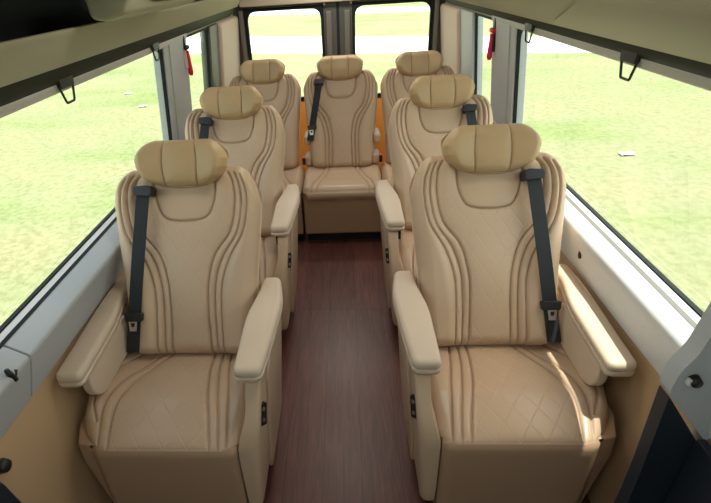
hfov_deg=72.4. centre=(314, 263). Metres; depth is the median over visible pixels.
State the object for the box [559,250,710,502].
wall
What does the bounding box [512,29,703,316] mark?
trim
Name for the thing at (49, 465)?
wall
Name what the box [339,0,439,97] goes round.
door
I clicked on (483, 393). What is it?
seat cushion
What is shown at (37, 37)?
luggage rack
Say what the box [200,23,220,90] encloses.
trim
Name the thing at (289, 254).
switch plate
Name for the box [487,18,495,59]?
hammer
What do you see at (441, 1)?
trim
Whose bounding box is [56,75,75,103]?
curtain hook
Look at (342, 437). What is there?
floor
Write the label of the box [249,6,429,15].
path
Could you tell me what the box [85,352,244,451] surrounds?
seat cushion
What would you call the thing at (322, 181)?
seat cushion
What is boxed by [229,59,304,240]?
seat
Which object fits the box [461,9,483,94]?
trim
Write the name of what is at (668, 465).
door
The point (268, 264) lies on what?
seat cushion
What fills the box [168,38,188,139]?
trim
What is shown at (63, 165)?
ground
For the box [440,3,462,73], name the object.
trim
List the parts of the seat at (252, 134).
backrest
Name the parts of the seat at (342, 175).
backrest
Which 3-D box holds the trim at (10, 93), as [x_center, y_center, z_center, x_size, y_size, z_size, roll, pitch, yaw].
[-0.767,-0.723,1.710,0.058,0.067,4.800,-1,31,4]
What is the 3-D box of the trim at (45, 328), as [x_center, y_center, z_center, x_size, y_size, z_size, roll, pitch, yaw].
[-0.794,0.071,1.677,0.123,0.200,6.120,-1,31,4]
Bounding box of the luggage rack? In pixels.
[0,0,241,87]
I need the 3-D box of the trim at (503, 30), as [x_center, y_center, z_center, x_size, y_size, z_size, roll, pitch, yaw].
[0.980,-0.979,2.536,0.061,0.520,0.240,-1,31,4]
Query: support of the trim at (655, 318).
attached to the wall at (630, 399)
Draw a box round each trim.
[0,8,233,106]
[0,33,186,117]
[0,211,123,395]
[0,347,30,439]
[152,38,191,140]
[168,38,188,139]
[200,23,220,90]
[217,16,240,86]
[233,6,243,65]
[239,0,354,7]
[336,2,339,54]
[437,0,445,53]
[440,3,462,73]
[446,0,710,78]
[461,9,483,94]
[490,21,528,123]
[492,15,710,90]
[493,20,510,123]
[493,120,710,439]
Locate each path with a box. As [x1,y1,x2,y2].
[186,36,590,52]
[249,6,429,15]
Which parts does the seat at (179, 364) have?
armrest panel, tongue plate, backrest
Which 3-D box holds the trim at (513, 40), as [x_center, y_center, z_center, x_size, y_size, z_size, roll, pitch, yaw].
[1.013,-0.985,2.542,0.112,0.520,0.400,-1,31,4]
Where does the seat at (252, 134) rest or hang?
on the floor
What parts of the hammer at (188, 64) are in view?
handle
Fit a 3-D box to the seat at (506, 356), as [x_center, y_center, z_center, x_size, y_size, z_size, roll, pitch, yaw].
[0.606,0.207,1.670,0.659,1.195,0.782,-1,31,4]
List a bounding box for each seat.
[56,139,282,502]
[185,85,299,329]
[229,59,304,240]
[302,55,382,239]
[376,74,492,325]
[380,50,454,188]
[392,123,636,502]
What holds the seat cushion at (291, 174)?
on the seat at (282, 91)
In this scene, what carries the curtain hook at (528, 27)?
attached to the wall at (446, 1)
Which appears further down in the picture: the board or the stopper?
the stopper
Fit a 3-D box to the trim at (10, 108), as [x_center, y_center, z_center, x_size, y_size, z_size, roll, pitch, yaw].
[-0.814,-0.361,1.189,0.038,0.036,3.530,-1,31,4]
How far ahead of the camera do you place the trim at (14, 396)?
1.25 m
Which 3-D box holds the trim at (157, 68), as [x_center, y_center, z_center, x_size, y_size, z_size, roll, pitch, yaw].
[-0.769,-0.942,2.666,0.112,0.520,0.400,-1,31,4]
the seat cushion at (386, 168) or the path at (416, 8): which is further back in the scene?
the path at (416, 8)
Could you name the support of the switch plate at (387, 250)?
attached to the seat at (436, 105)
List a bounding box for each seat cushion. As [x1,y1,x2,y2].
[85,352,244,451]
[259,235,277,282]
[283,166,304,193]
[303,163,381,200]
[381,162,393,188]
[398,229,416,276]
[431,342,608,444]
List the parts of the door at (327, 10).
frame trim, frame trim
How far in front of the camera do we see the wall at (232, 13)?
3.15 m
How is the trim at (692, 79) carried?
attached to the wall at (446, 1)
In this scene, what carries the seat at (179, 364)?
on the floor
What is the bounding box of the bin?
[457,0,710,63]
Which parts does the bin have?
bin door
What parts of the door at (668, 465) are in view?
panel, panel, panel, knob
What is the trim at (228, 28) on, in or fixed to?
attached to the wall at (232, 13)
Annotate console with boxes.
[85,0,194,21]
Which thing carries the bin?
attached to the wall at (446, 1)
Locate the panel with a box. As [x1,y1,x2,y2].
[0,482,21,502]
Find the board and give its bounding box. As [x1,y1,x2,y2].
[299,98,386,173]
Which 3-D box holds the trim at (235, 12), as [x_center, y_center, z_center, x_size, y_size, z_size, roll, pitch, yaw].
[-0.651,-1.464,4.297,0.147,1.500,0.080,-1,31,4]
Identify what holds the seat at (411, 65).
on the floor
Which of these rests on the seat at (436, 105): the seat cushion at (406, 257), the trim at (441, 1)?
the seat cushion at (406, 257)
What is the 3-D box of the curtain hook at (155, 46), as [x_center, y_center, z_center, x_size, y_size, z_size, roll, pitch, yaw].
[-0.730,-0.975,2.223,0.014,0.082,0.088,-1,31,4]
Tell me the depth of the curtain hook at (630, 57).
1.33 m
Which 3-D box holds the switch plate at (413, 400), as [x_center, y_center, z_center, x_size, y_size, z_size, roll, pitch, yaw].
[0.309,0.441,1.485,0.027,0.076,0.054,-4,31,-1]
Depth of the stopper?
1.24 m
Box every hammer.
[183,36,193,75]
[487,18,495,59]
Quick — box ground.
[0,2,710,325]
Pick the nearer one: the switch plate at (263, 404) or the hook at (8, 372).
the hook at (8, 372)
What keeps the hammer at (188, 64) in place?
attached to the wall at (232, 13)
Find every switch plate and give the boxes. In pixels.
[261,401,266,425]
[288,253,290,267]
[385,248,389,263]
[410,394,416,418]
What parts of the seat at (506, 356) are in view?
backrest, tongue plate, armrest panel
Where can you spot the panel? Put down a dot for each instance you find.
(6, 496)
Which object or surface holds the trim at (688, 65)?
attached to the wall at (446, 1)
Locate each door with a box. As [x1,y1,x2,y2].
[238,2,337,101]
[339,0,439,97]
[614,302,710,502]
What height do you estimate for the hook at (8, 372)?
0.050 m
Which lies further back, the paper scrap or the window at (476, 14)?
the paper scrap
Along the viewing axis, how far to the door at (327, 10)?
3.91 m
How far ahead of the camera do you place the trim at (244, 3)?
3.81 m
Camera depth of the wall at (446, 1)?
3.02 m
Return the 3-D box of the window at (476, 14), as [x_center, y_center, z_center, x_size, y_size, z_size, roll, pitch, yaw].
[1.018,-1.196,2.899,0.066,0.521,0.450,-1,31,4]
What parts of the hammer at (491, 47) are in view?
handle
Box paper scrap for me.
[619,151,635,155]
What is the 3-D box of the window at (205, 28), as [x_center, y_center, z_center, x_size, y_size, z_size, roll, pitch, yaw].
[-0.733,-1.180,3.064,0.066,0.521,0.550,-1,31,4]
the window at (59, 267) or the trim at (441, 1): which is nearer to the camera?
the window at (59, 267)
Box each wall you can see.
[0,271,124,502]
[187,13,232,34]
[446,1,491,16]
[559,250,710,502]
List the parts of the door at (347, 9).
frame trim, frame trim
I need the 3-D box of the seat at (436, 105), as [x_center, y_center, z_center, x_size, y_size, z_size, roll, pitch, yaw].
[0.645,-0.268,2.458,0.659,1.195,0.782,-1,31,4]
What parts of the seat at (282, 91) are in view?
backrest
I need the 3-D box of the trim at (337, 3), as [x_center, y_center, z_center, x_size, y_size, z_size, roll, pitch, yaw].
[0.222,-1.480,4.222,0.028,1.445,0.030,-1,31,4]
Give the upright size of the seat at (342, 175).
1.164 m
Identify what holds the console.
attached to the luggage rack
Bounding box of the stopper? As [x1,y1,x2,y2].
[0,458,11,473]
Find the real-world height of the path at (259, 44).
0.008 m
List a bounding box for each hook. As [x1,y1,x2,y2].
[4,368,18,381]
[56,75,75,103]
[150,42,159,60]
[525,23,534,42]
[619,49,640,80]
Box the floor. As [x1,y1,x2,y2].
[112,230,590,502]
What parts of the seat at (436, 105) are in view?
backrest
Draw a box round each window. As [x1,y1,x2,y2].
[0,49,171,332]
[187,27,210,87]
[474,13,491,94]
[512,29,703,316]

